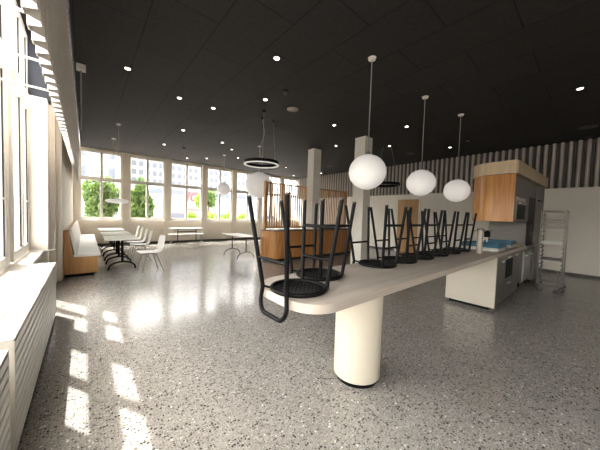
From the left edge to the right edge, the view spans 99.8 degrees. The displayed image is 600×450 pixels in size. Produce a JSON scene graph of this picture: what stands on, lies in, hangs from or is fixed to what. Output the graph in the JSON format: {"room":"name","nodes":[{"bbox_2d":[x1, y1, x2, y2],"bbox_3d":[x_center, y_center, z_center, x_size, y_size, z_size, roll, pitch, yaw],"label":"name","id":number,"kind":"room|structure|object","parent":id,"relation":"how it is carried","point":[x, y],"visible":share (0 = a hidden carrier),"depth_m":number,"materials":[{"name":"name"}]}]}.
{"room":"eatery","nodes":[
{"label":"eatery","id":0,"kind":"room"},
{"bbox_2d":[4,0,72,282],"bbox_3d":[-3.001,-0.973,2.443,0.690,4.550,18.100,0,3,-40],"label":"wall","id":1,"kind":"structure","parent":0,"point":[50,166],"depth_m":4.59,"materials":[{"name":"paint"}]},
{"bbox_2d":[0,0,7,271],"bbox_3d":[-3.182,-1.270,2.578,0.170,3.680,1.490,0,3,-40],"label":"window","id":2,"kind":"structure","parent":1,"relation":"in","point":[3,55],"depth_m":3.09,"materials":[{"name":"paint"}]},
{"bbox_2d":[6,0,30,262],"bbox_3d":[-4.292,-1.360,3.885,0.170,3.680,1.325,0,3,-40],"label":"window","id":3,"kind":"structure","parent":1,"relation":"in","point":[19,73],"depth_m":3.86,"materials":[{"name":"paint"}]},
{"bbox_2d":[0,251,43,293],"bbox_3d":[-0.958,0.797,0.073,0.230,0.060,11.665,0,3,-40],"label":"sill","id":4,"kind":"structure","parent":1,"relation":"attached to","point":[9,274],"depth_m":3.26,"materials":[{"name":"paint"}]},
{"bbox_2d":[25,26,50,104],"bbox_3d":[-4.780,-2.830,4.564,0.370,1.130,0.474,0,3,-40],"label":"panel","id":5,"kind":"object","parent":1,"relation":"attached to","point":[36,78],"visible":0.21,"depth_m":4.40,"materials":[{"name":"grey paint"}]},
{"bbox_2d":[31,230,54,251],"bbox_3d":[-4.712,0.289,4.650,0.291,0.366,0.292,0,3,-40],"label":"pipe","id":6,"kind":"object","parent":1,"relation":"attached to","point":[53,230],"visible":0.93,"depth_m":4.78,"materials":[{"name":"metal"}]},
{"bbox_2d":[16,0,78,128],"bbox_3d":[-2.802,-3.323,2.516,0.800,0.150,18.600,0,3,-40],"label":"ceiling","id":7,"kind":"structure","parent":0,"point":[23,15],"depth_m":4.26,"materials":[{"name":"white paint"}]},
{"bbox_2d":[73,146,297,243],"bbox_3d":[-4.470,-1.107,13.224,11.500,3.830,0.330,0,3,-40],"label":"wall","id":8,"kind":"structure","parent":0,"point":[213,230],"depth_m":11.71,"materials":[{"name":"beige paint"}]},
{"bbox_2d":[79,149,121,219],"bbox_3d":[-7.964,-1.561,10.141,1.345,2.710,0.082,0,3,-40],"label":"window","id":9,"kind":"structure","parent":8,"relation":"attached to","point":[101,179],"depth_m":10.10,"materials":[{"name":"paint"}]},
{"bbox_2d":[129,156,164,219],"bbox_3d":[-6.750,-1.565,11.171,1.360,2.710,0.082,0,3,-40],"label":"window","id":10,"kind":"structure","parent":8,"relation":"attached to","point":[147,183],"depth_m":11.13,"materials":[{"name":"paint"}]},
{"bbox_2d":[97,237,260,245],"bbox_3d":[-4.400,0.772,13.179,11.060,0.085,0.023,0,3,-40],"label":"baseboard","id":11,"kind":"structure","parent":8,"relation":"attached to","point":[100,244],"depth_m":12.38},
{"bbox_2d":[76,220,293,221],"bbox_3d":[-4.357,-0.188,13.133,11.050,0.060,0.048,0,3,-40],"label":"ledge","id":12,"kind":"object","parent":8,"relation":"attached to","point":[76,220],"visible":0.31,"depth_m":11.52,"materials":[{"name":"paint"}]},
{"bbox_2d":[170,162,201,220],"bbox_3d":[-5.497,-1.569,12.234,1.445,2.710,0.082,0,3,-40],"label":"window","id":13,"kind":"structure","parent":8,"relation":"attached to","point":[185,186],"depth_m":12.21,"materials":[{"name":"paint"}]},
{"bbox_2d":[207,167,231,220],"bbox_3d":[-4.241,-1.573,13.300,1.370,2.710,0.082,0,3,-40],"label":"window","id":14,"kind":"structure","parent":8,"relation":"attached to","point":[220,170],"depth_m":13.28,"materials":[{"name":"paint"}]},
{"bbox_2d":[236,172,257,220],"bbox_3d":[-3.010,-1.577,14.345,1.380,2.710,0.082,0,3,-40],"label":"window","id":15,"kind":"structure","parent":8,"relation":"attached to","point":[247,174],"depth_m":14.29,"materials":[{"name":"paint"}]},
{"bbox_2d":[261,176,280,220],"bbox_3d":[-1.775,-1.581,15.393,1.380,2.710,0.082,0,3,-40],"label":"window","id":16,"kind":"structure","parent":8,"relation":"attached to","point":[270,177],"depth_m":15.38,"materials":[{"name":"paint"}]},
{"bbox_2d":[285,179,297,220],"bbox_3d":[-0.623,-1.585,16.370,1.160,2.710,0.082,0,3,-40],"label":"window","id":17,"kind":"structure","parent":8,"relation":"attached to","point":[291,180],"depth_m":16.46,"materials":[{"name":"paint"}]},
{"bbox_2d":[17,239,599,449],"bbox_3d":[1.280,1.342,6.301,11.900,0.120,18.600,0,3,-40],"label":"floor","id":18,"kind":"structure","parent":0,"point":[185,355],"depth_m":2.46,"materials":[{"name":"stone"}]},
{"bbox_2d":[0,350,10,449],"bbox_3d":[-0.831,1.090,0.309,0.248,0.744,2.544,0,3,-40],"label":"radiator","id":19,"kind":"object","parent":18,"relation":"on","point":[4,355],"visible":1,"depth_m":1.28,"materials":[{"name":"metal"}]},
{"bbox_2d":[0,262,55,449],"bbox_3d":[-2.574,0.949,2.364,0.248,0.744,2.727,0,3,-40],"label":"radiator","id":20,"kind":"object","parent":18,"relation":"on","point":[28,304],"visible":0.89,"depth_m":1.88,"materials":[{"name":"metal"}]},
{"bbox_2d":[63,220,99,277],"bbox_3d":[-6.450,0.473,7.528,0.607,1.020,5.350,0,3,-40],"label":"bench","id":21,"kind":"object","parent":18,"relation":"on","point":[81,251],"visible":1,"depth_m":5.56,"materials":[{"name":"brown wood"}]},
{"bbox_2d":[69,227,78,253],"bbox_3d":[-5.271,0.336,5.902,0.138,0.517,1.304,0,3,-40],"label":"cushion","id":22,"kind":"object","parent":21,"relation":"on","point":[73,243],"depth_m":5.44,"materials":[{"name":"white fabric"}]},
{"bbox_2d":[72,224,79,244],"bbox_3d":[-6.126,0.267,6.910,0.138,0.517,1.330,0,3,-40],"label":"cushion","id":23,"kind":"object","parent":21,"relation":"on","point":[74,225],"depth_m":6.89,"materials":[{"name":"white fabric"}]},
{"bbox_2d":[74,222,79,239],"bbox_3d":[-6.991,0.197,7.928,0.138,0.517,1.330,0,3,-40],"label":"cushion","id":24,"kind":"object","parent":21,"relation":"on","point":[75,222],"depth_m":7.88,"materials":[{"name":"white fabric"}]},
{"bbox_2d":[74,246,99,256],"bbox_3d":[-5.094,0.627,6.052,0.450,0.058,1.334,0,3,-40],"label":"seat cushion","id":25,"kind":"object","parent":21,"relation":"on","point":[88,251],"depth_m":5.74,"materials":[{"name":"white fabric"}]},
{"bbox_2d":[80,234,94,237],"bbox_3d":[-7.688,0.417,9.108,0.450,0.058,1.330,0,3,-40],"label":"seat cushion","id":26,"kind":"object","parent":21,"relation":"on","point":[81,235],"depth_m":9.08,"materials":[{"name":"white fabric"}]},
{"bbox_2d":[80,237,96,241],"bbox_3d":[-6.824,0.487,8.090,0.450,0.058,1.330,0,3,-40],"label":"seat cushion","id":27,"kind":"object","parent":21,"relation":"on","point":[82,239],"depth_m":8.07,"materials":[{"name":"white fabric"}]},
{"bbox_2d":[79,241,97,246],"bbox_3d":[-5.960,0.557,7.072,0.450,0.058,1.330,0,3,-40],"label":"seat cushion","id":28,"kind":"object","parent":21,"relation":"on","point":[81,243],"depth_m":7.05,"materials":[{"name":"white fabric"}]},
{"bbox_2d":[98,228,124,252],"bbox_3d":[-6.715,0.527,8.982,0.700,0.755,1.240,0,3,-40],"label":"cafe table","id":29,"kind":"object","parent":18,"relation":"on","point":[99,229],"visible":0.74,"depth_m":8.75,"materials":[{"name":"grey laminate"}]},
{"bbox_2d":[100,231,131,260],"bbox_3d":[-5.597,0.617,7.665,0.700,0.755,1.240,0,3,-40],"label":"cafe table","id":30,"kind":"object","parent":18,"relation":"on","point":[112,232],"visible":0.85,"depth_m":7.48,"materials":[{"name":"grey laminate"}]},
{"bbox_2d":[102,235,139,270],"bbox_3d":[-4.653,0.694,6.553,0.700,0.755,1.240,0,3,-40],"label":"cafe table","id":31,"kind":"object","parent":18,"relation":"on","point":[122,238],"visible":1,"depth_m":6.32,"materials":[{"name":"grey laminate"}]},
{"bbox_2d":[124,226,139,249],"bbox_3d":[-6.276,0.480,9.351,0.565,0.862,0.464,0,3,-40],"label":"shell chair","id":32,"kind":"object","parent":18,"relation":"on","point":[138,227],"visible":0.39,"depth_m":9.53,"materials":[{"name":"white plastic"}]},
{"bbox_2d":[124,227,143,253],"bbox_3d":[-5.726,0.524,8.704,0.565,0.862,0.464,0,3,-40],"label":"shell chair","id":33,"kind":"object","parent":18,"relation":"on","point":[142,228],"visible":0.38,"depth_m":8.86,"materials":[{"name":"white plastic"}]},
{"bbox_2d":[126,229,147,257],"bbox_3d":[-5.164,0.570,8.042,0.565,0.862,0.464,0,3,-40],"label":"shell chair","id":34,"kind":"object","parent":18,"relation":"on","point":[146,230],"visible":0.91,"depth_m":8.06,"materials":[{"name":"white plastic"}]},
{"bbox_2d":[130,230,152,261],"bbox_3d":[-4.692,0.608,7.486,0.565,0.862,0.464,0,3,-40],"label":"shell chair","id":35,"kind":"object","parent":18,"relation":"on","point":[150,232],"visible":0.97,"depth_m":7.50,"materials":[{"name":"white plastic"}]},
{"bbox_2d":[136,235,165,272],"bbox_3d":[-3.663,0.693,6.242,0.464,0.862,0.565,4,3,44],"label":"shell chair","id":36,"kind":"object","parent":18,"relation":"on","point":[161,240],"visible":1,"depth_m":6.31,"materials":[{"name":"white plastic"}]},
{"bbox_2d":[169,233,203,244],"bbox_3d":[-5.144,0.631,11.505,1.500,0.462,0.320,0,3,-40],"label":"bench","id":37,"kind":"object","parent":18,"relation":"on","point":[188,233],"visible":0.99,"depth_m":11.32,"materials":[{"name":"grey laminate"}]},
{"bbox_2d":[169,227,204,246],"bbox_3d":[-4.839,0.510,10.836,1.300,0.755,0.700,0,3,-40],"label":"cafe table","id":38,"kind":"object","parent":18,"relation":"on","point":[177,229],"visible":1,"depth_m":10.61,"materials":[{"name":"grey laminate"}]},
{"bbox_2d":[222,233,253,258],"bbox_3d":[-2.080,0.700,8.606,0.627,0.735,1.400,0,3,-40],"label":"cafe table","id":39,"kind":"object","parent":18,"relation":"on","point":[239,235],"visible":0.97,"depth_m":8.42,"materials":[{"name":"grey laminate"}]},
{"bbox_2d":[260,227,351,260],"bbox_3d":[0.467,0.630,9.483,4.250,0.985,0.960,0,3,-40],"label":"bar","id":40,"kind":"object","parent":18,"relation":"on","point":[272,242],"visible":0.56,"depth_m":8.41,"materials":[{"name":"brown wood"}]},
{"bbox_2d":[263,180,346,228],"bbox_3d":[0.398,-0.655,9.513,4.080,1.574,0.100,0,3,-40],"label":"slatted screen","id":41,"kind":"object","parent":40,"relation":"on","point":[302,194],"visible":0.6,"depth_m":9.01,"materials":[{"name":"brown wood"}]},
{"bbox_2d":[306,148,320,228],"bbox_3d":[0.467,-0.779,9.130,0.350,3.830,0.320,0,3,-40],"label":"column","id":42,"kind":"structure","parent":18,"relation":"on","point":[314,155],"depth_m":8.97,"materials":[{"name":"paint"}]},
{"bbox_2d":[350,136,372,263],"bbox_3d":[1.845,-0.672,7.607,0.360,3.830,0.370,0,3,-40],"label":"column","id":43,"kind":"structure","parent":18,"relation":"on","point":[361,197],"depth_m":7.47,"materials":[{"name":"paint"}]},
{"bbox_2d":[263,246,523,388],"bbox_3d":[2.248,0.935,3.811,6.405,0.960,0.760,0,3,-40],"label":"table","id":44,"kind":"object","parent":18,"relation":"on","point":[356,298],"depth_m":2.19,"materials":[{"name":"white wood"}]},
{"bbox_2d":[247,192,343,322],"bbox_3d":[-0.037,0.211,1.783,0.533,0.818,0.475,0,3,-40],"label":"bar stool","id":45,"kind":"object","parent":44,"relation":"on","point":[302,292],"visible":1,"depth_m":1.77,"materials":[{"name":"black metal"}]},
{"bbox_2d":[280,199,355,281],"bbox_3d":[0.148,0.197,2.276,0.475,0.818,0.533,0,3,-40],"label":"bar stool","id":46,"kind":"object","parent":44,"relation":"on","point":[308,272],"visible":0.77,"depth_m":2.20,"materials":[{"name":"metal"}]},
{"bbox_2d":[345,205,407,268],"bbox_3d":[0.846,0.194,2.868,0.475,0.818,0.533,0,3,-40],"label":"bar stool","id":47,"kind":"object","parent":44,"relation":"on","point":[382,264],"visible":0.84,"depth_m":2.80,"materials":[{"name":"metal"}]},
{"bbox_2d":[370,207,426,263],"bbox_3d":[1.219,0.193,3.184,0.475,0.818,0.533,0,3,-41],"label":"bar stool","id":48,"kind":"object","parent":44,"relation":"on","point":[402,260],"visible":0.74,"depth_m":3.12,"materials":[{"name":"metal"}]},
{"bbox_2d":[390,209,442,259],"bbox_3d":[1.601,0.192,3.509,0.475,0.818,0.533,0,3,-39],"label":"bar stool","id":49,"kind":"object","parent":44,"relation":"on","point":[423,256],"visible":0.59,"depth_m":3.42,"materials":[{"name":"metal"}]},
{"bbox_2d":[410,210,456,256],"bbox_3d":[1.982,0.191,3.832,0.475,0.818,0.533,0,3,-40],"label":"bar stool","id":50,"kind":"object","parent":44,"relation":"on","point":[440,253],"visible":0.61,"depth_m":3.75,"materials":[{"name":"metal"}]},
{"bbox_2d":[423,211,467,253],"bbox_3d":[2.362,0.189,4.155,0.475,0.818,0.533,0,3,-41],"label":"bar stool","id":51,"kind":"object","parent":44,"relation":"on","point":[453,251],"visible":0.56,"depth_m":4.08,"materials":[{"name":"metal"}]},
{"bbox_2d":[435,212,476,251],"bbox_3d":[2.737,0.188,4.473,0.475,0.818,0.533,0,3,-40],"label":"bar stool","id":52,"kind":"object","parent":44,"relation":"on","point":[463,249],"visible":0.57,"depth_m":4.40,"materials":[{"name":"metal"}]},
{"bbox_2d":[476,228,483,253],"bbox_3d":[2.931,0.260,4.121,0.094,0.405,0.094,0,3,-40],"label":"dispenser","id":53,"kind":"object","parent":44,"relation":"on","point":[479,243],"visible":0.98,"depth_m":4.09,"materials":[{"name":"beige plastic"}]},
{"bbox_2d":[471,230,496,241],"bbox_3d":[3.686,0.275,5.093,0.830,0.344,0.109,1,3,-28],"label":"tap","id":54,"kind":"object","parent":44,"relation":"on","point":[487,232],"visible":0.85,"depth_m":5.14,"materials":[{"name":"metal"}]},
{"bbox_2d":[466,241,505,251],"bbox_3d":[3.480,0.393,4.741,0.508,0.125,0.508,0,3,-40],"label":"crate","id":55,"kind":"object","parent":44,"relation":"on","point":[487,246],"visible":0.79,"depth_m":4.54,"materials":[{"name":"blue plastic"}]},
{"bbox_2d":[466,246,504,251],"bbox_3d":[3.479,0.427,4.742,0.500,0.055,0.500,0,3,-40],"label":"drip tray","id":56,"kind":"object","parent":55,"relation":"on","point":[487,248],"depth_m":4.50,"materials":[{"name":"white plastic"}]},
{"bbox_2d":[484,239,515,247],"bbox_3d":[4.272,0.390,5.400,0.508,0.125,0.448,0,3,-40],"label":"crate","id":57,"kind":"object","parent":44,"relation":"on","point":[509,244],"visible":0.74,"depth_m":5.24,"materials":[{"name":"blue plastic"}]},
{"bbox_2d":[505,244,515,247],"bbox_3d":[4.271,0.425,5.401,0.500,0.055,0.440,0,3,-40],"label":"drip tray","id":58,"kind":"object","parent":57,"relation":"on","point":[507,245],"depth_m":5.12,"materials":[{"name":"silver metal"}]},
{"bbox_2d":[445,251,518,309],"bbox_3d":[3.647,0.961,4.979,1.840,0.902,0.752,0,3,-40],"label":"kitchen island","id":59,"kind":"object","parent":18,"relation":"on","point":[485,285],"visible":0.83,"depth_m":4.39,"materials":[{"name":"beige laminate"}]},
{"bbox_2d":[472,160,547,281],"bbox_3d":[4.954,0.087,5.990,3.120,2.645,0.865,0,3,-38],"label":"kitchen cabinet","id":60,"kind":"object","parent":18,"relation":"on","point":[509,194],"visible":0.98,"depth_m":5.19,"materials":[{"name":"brown wood"}]},
{"bbox_2d":[514,196,526,220],"bbox_3d":[4.375,-0.318,4.998,0.700,0.460,0.090,0,3,-40],"label":"oven","id":61,"kind":"object","parent":60,"relation":"in","point":[520,202],"depth_m":4.91,"materials":[{"name":"silver metal"}]},
{"bbox_2d":[524,243,541,248],"bbox_3d":[5.428,0.478,6.360,1.718,0.062,0.723,0,3,-38],"label":"countertop","id":62,"kind":"structure","parent":60,"relation":"on","point":[533,245],"depth_m":5.83,"materials":[{"name":"metal"}]},
{"bbox_2d":[517,248,532,286],"bbox_3d":[5.155,0.958,6.231,0.880,0.900,0.755,0,3,-40],"label":"dishwasher","id":63,"kind":"object","parent":18,"relation":"on","point":[524,254],"visible":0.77,"depth_m":5.76,"materials":[{"name":"metal"}]},
{"bbox_2d":[537,269,558,293],"bbox_3d":[5.328,1.192,5.418,0.210,0.508,0.330,0,3,-40],"label":"trolley","id":64,"kind":"object","parent":18,"relation":"on","point":[540,287],"visible":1,"depth_m":5.37,"materials":[{"name":"metal"}]},
{"bbox_2d":[534,210,568,292],"bbox_3d":[5.696,0.561,5.700,0.569,1.770,0.479,0,3,-40],"label":"trolley","id":65,"kind":"object","parent":18,"relation":"on","point":[565,232],"visible":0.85,"depth_m":5.67,"materials":[{"name":"metal"}]},
{"bbox_2d":[540,256,561,261],"bbox_3d":[5.689,0.770,5.709,0.520,0.025,0.348,0,3,-40],"label":"tray","id":66,"kind":"object","parent":65,"relation":"on","point":[543,257],"visible":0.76,"depth_m":5.73,"materials":[{"name":"metal"}]},
{"bbox_2d":[541,240,562,244],"bbox_3d":[5.702,0.390,5.693,0.520,0.065,0.348,0,3,-40],"label":"tray","id":67,"kind":"object","parent":65,"relation":"on","point":[554,242],"visible":0.9,"depth_m":5.58,"materials":[{"name":"white plastic"}]},
{"bbox_2d":[542,225,564,227],"bbox_3d":[5.713,0.041,5.679,0.520,0.045,0.348,0,3,-40],"label":"tray","id":68,"kind":"object","parent":65,"relation":"on","point":[543,226],"visible":0.91,"depth_m":5.52,"materials":[{"name":"metal"}]},
{"bbox_2d":[542,217,564,219],"bbox_3d":[5.718,-0.139,5.671,0.520,0.045,0.348,0,3,-40],"label":"tray","id":69,"kind":"object","parent":65,"relation":"on","point":[544,218],"visible":0.8,"depth_m":5.51,"materials":[{"name":"metal"}]},
{"bbox_2d":[542,221,564,223],"bbox_3d":[5.716,-0.049,5.675,0.520,0.045,0.348,0,3,-40],"label":"tray","id":70,"kind":"object","parent":65,"relation":"on","point":[544,222],"visible":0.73,"depth_m":5.50,"materials":[{"name":"metal"}]},
{"bbox_2d":[69,0,599,178],"bbox_3d":[1.697,-2.619,6.383,11.140,0.150,18.600,0,3,-40],"label":"ceiling","id":71,"kind":"structure","parent":0,"point":[514,70],"depth_m":4.23,"materials":[{"name":"black paint"}]},
{"bbox_2d":[21,0,79,183],"bbox_3d":[-3.804,-1.927,4.186,0.057,1.500,13.891,0,3,-40],"label":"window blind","id":72,"kind":"object","parent":71,"relation":"attached to","point":[47,20],"visible":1,"depth_m":2.08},
{"bbox_2d":[0,1,22,12],"bbox_3d":[-1.530,-1.034,1.061,0.585,0.016,0.016,0,3,-40],"label":"rod","id":73,"kind":"object","parent":72,"relation":"attached to","point":[1,2],"visible":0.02,"depth_m":1.19,"materials":[{"name":"paint"}]},
{"bbox_2d":[0,48,38,61],"bbox_3d":[-1.882,-1.063,1.476,0.585,0.016,0.016,0,3,-40],"label":"rod","id":74,"kind":"object","parent":72,"relation":"attached to","point":[2,50],"visible":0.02,"depth_m":1.58,"materials":[{"name":"paint"}]},
{"bbox_2d":[0,78,48,91],"bbox_3d":[-2.234,-1.091,1.891,0.585,0.016,0.016,0,3,-40],"label":"rod","id":75,"kind":"object","parent":72,"relation":"attached to","point":[2,79],"visible":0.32,"depth_m":1.96,"materials":[{"name":"paint"}]},
{"bbox_2d":[76,62,85,129],"bbox_3d":[-3.599,-2.095,4.157,0.120,1.049,0.100,0,3,-40],"label":"hanging cable","id":76,"kind":"object","parent":71,"relation":"hanging from","point":[80,67],"visible":1,"depth_m":4.14,"materials":[{"name":"paint"}]},
{"bbox_2d":[105,138,115,201],"bbox_3d":[-6.228,-1.813,8.446,0.470,2.134,0.470,0,3,-40],"label":"pendant","id":77,"kind":"object","parent":71,"relation":"hanging from","point":[106,200],"visible":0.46,"depth_m":8.43,"materials":[{"name":"white metal"}]},
{"bbox_2d":[108,123,128,203],"bbox_3d":[-5.023,-1.690,6.995,0.470,2.184,0.470,0,3,-40],"label":"pendant","id":78,"kind":"object","parent":71,"relation":"hanging from","point":[119,201],"visible":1,"depth_m":6.96,"materials":[{"name":"white metal"}]},
{"bbox_2d":[217,155,230,194],"bbox_3d":[-3.112,-2.044,10.352,0.540,1.633,0.540,0,3,-40],"label":"globe pendant","id":79,"kind":"object","parent":71,"relation":"hanging from","point":[223,188],"visible":1,"depth_m":10.20,"materials":[{"name":"glass"}]},
{"bbox_2d":[245,146,271,197],"bbox_3d":[-1.433,-1.850,8.823,0.920,1.786,0.920,0,3,-40],"label":"globe pendant","id":80,"kind":"object","parent":71,"relation":"hanging from","point":[254,184],"visible":0.88,"depth_m":8.50,"materials":[{"name":"glass"}]},
{"bbox_2d":[244,110,278,167],"bbox_3d":[-0.930,-2.044,6.189,0.860,1.150,0.860,0,3,-40],"label":"pendant","id":81,"kind":"object","parent":71,"relation":"hanging from","point":[275,163],"visible":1,"depth_m":6.06,"materials":[{"name":"black metal"}]},
{"bbox_2d":[244,161,278,167],"bbox_3d":[-0.948,-1.479,6.212,0.856,0.020,0.856,0,3,-40],"label":"diffuser","id":82,"kind":"object","parent":81,"relation":"attached to","point":[246,163],"depth_m":6.37,"materials":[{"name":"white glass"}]},
{"bbox_2d":[287,107,298,111],"bbox_3d":[-0.163,-2.564,5.618,0.260,0.013,0.260,0,3,-40],"label":"ceiling speaker","id":83,"kind":"object","parent":71,"relation":"attached to","point":[290,109],"visible":1,"depth_m":5.60},
{"bbox_2d":[288,108,297,111],"bbox_3d":[-0.163,-2.562,5.618,0.229,0.006,0.229,0,3,-40],"label":"grille","id":84,"kind":"object","parent":83,"relation":"attached to","point":[289,109],"depth_m":5.61,"materials":[{"name":"grey metal"}]},
{"bbox_2d":[349,55,385,189],"bbox_3d":[1.028,-1.493,3.752,0.544,1.923,0.544,0,3,-40],"label":"globe pendant","id":85,"kind":"object","parent":71,"relation":"hanging from","point":[367,171],"visible":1,"depth_m":3.60,"materials":[{"name":"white glass"}]},
{"bbox_2d":[377,146,399,187],"bbox_3d":[2.825,-1.938,8.333,0.940,1.300,0.940,0,3,-40],"label":"pendant","id":86,"kind":"object","parent":71,"relation":"hanging from","point":[389,184],"visible":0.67,"depth_m":8.32,"materials":[{"name":"black metal"}]},
{"bbox_2d":[379,184,399,187],"bbox_3d":[2.804,-1.298,8.359,0.936,0.020,0.936,0,3,-40],"label":"diffuser","id":87,"kind":"object","parent":86,"relation":"attached to","point":[381,185],"depth_m":8.65,"materials":[{"name":"black metal"}]},
{"bbox_2d":[406,95,435,195],"bbox_3d":[2.370,-1.514,4.883,0.524,1.888,0.524,0,3,-40],"label":"globe pendant","id":88,"kind":"object","parent":71,"relation":"hanging from","point":[421,182],"visible":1,"depth_m":4.75,"materials":[{"name":"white glass"}]},
{"bbox_2d":[298,137,599,198],"bbox_3d":[5.676,-1.897,9.661,0.076,1.310,17.802,0,3,-40],"label":"cladding","id":89,"kind":"object","parent":71,"relation":"attached to","point":[580,142],"visible":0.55,"depth_m":8.37,"materials":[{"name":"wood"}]},
{"bbox_2d":[443,113,470,201],"bbox_3d":[3.542,-1.486,5.650,0.524,1.933,0.524,0,3,-40],"label":"globe pendant","id":90,"kind":"object","parent":71,"relation":"hanging from","point":[456,190],"visible":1,"depth_m":5.52,"materials":[{"name":"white glass"}]},
{"bbox_2d":[578,125,598,129],"bbox_3d":[6.947,-2.357,6.097,0.340,0.013,0.340,0,3,-40],"label":"ceiling speaker","id":91,"kind":"object","parent":71,"relation":"attached to","point":[586,126],"visible":1,"depth_m":6.09},
{"bbox_2d":[296,179,599,276],"bbox_3d":[5.689,-0.650,10.024,0.250,3.830,18.380,0,3,-40],"label":"wall","id":92,"kind":"structure","parent":0,"point":[582,204],"depth_m":7.60,"materials":[{"name":"beige paint"}]},
{"bbox_2d":[394,198,420,252],"bbox_3d":[4.650,0.013,10.987,0.088,2.360,1.080,0,3,-40],"label":"door","id":93,"kind":"structure","parent":92,"relation":"in","point":[415,203],"depth_m":10.94,"materials":[{"name":"brown wood"}]},
{"bbox_2d":[370,246,599,278],"bbox_3d":[5.642,1.238,9.878,0.019,0.070,18.020,0,3,-40],"label":"baseboard","id":94,"kind":"structure","parent":92,"relation":"attached to","point":[559,272],"depth_m":7.29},
{"label":"outside","id":95,"kind":"structure","parent":0,"visible":0},
{"bbox_3d":[-29.592,-0.840,42.599,130.000,0.460,76.800,0,3,-40],"label":"street","id":96,"kind":"object","parent":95,"visible":0},
{"bbox_2d":[78,129,119,216],"bbox_3d":[-30.142,-8.817,32.784,11.700,16.250,10.200,0,3,-40],"label":"house","id":97,"kind":"structure","parent":96,"relation":"on","point":[90,161],"depth_m":30.95,"materials":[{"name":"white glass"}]},
{"bbox_2d":[82,175,119,216],"bbox_3d":[-10.706,-0.988,13.648,1.905,3.442,1.828,3,2,18],"label":"leafy tree","id":98,"kind":"object","parent":96,"relation":"on","point":[91,194],"visible":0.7,"depth_m":13.20,"materials":[{"name":"green plant"}]},
{"bbox_2d":[131,176,154,217],"bbox_3d":[-9.304,-1.088,14.625,1.589,3.650,1.522,0,3,-40],"label":"bushy tree","id":99,"kind":"object","parent":96,"relation":"on","point":[138,202],"visible":0.68,"depth_m":14.30,"materials":[{"name":"green plant"}]},
{"bbox_2d":[157,212,190,217],"bbox_3d":[-10.718,-0.363,22.401,4.239,1.455,1.760,0,3,-40],"label":"parked car","id":100,"kind":"object","parent":96,"relation":"on","point":[173,215],"visible":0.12,"depth_m":21.65,"materials":[{"name":"white metal"}]},
{"bbox_2d":[187,210,197,217],"bbox_3d":[-6.175,-0.008,14.443,0.770,1.705,0.777,2,2,7],"label":"shrub","id":101,"kind":"object","parent":96,"relation":"on","point":[192,215],"visible":0.22,"depth_m":14.35,"materials":[{"name":"green plant"}]},
{"bbox_2d":[194,193,199,217],"bbox_3d":[-10.555,-1.639,26.410,1.205,3.693,1.146,0,3,-40],"label":"street tree","id":102,"kind":"object","parent":96,"relation":"on","point":[196,199],"visible":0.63,"depth_m":26.16,"materials":[{"name":"green plant"}]},
{"bbox_2d":[131,158,263,214],"bbox_3d":[-20.317,-8.480,50.341,24.000,14.750,12.200,0,3,-40],"label":"office block","id":103,"kind":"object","parent":96,"relation":"on","point":[138,166],"visible":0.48,"depth_m":42.75,"materials":[{"name":"white concrete"}]},
{"bbox_2d":[141,185,255,218],"bbox_3d":[-13.424,-2.415,34.358,14.000,4.400,6.080,0,3,-40],"label":"shop hall","id":104,"kind":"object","parent":96,"relation":"on","point":[156,192],"visible":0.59,"depth_m":30.52,"materials":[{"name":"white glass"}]},
{"bbox_2d":[199,187,217,214],"bbox_3d":[-6.859,-1.129,19.029,1.398,3.522,1.353,2,2,5],"label":"young tree","id":105,"kind":"object","parent":96,"relation":"on","point":[211,197],"visible":0.54,"depth_m":18.86,"materials":[{"name":"green plant"}]},
{"bbox_2d":[207,212,217,218],"bbox_3d":[-5.291,0.001,15.233,0.718,1.678,0.762,2,2,15],"label":"shrub","id":106,"kind":"object","parent":96,"relation":"on","point":[210,213],"visible":0.3,"depth_m":15.06,"materials":[{"name":"green plant"}]},
{"bbox_2d":[220,211,229,218],"bbox_3d":[-4.580,-0.038,15.834,0.820,1.752,0.827,0,3,-40],"label":"shrub","id":107,"kind":"object","parent":96,"relation":"on","point":[228,213],"visible":0.21,"depth_m":15.67,"materials":[{"name":"green plant"}]},
{"bbox_2d":[237,212,245,218],"bbox_3d":[-3.841,-0.041,16.442,0.872,1.754,0.712,0,3,-40],"label":"shrub","id":108,"kind":"object","parent":96,"relation":"on","point":[243,216],"visible":0.21,"depth_m":16.36,"materials":[{"name":"green plant"}]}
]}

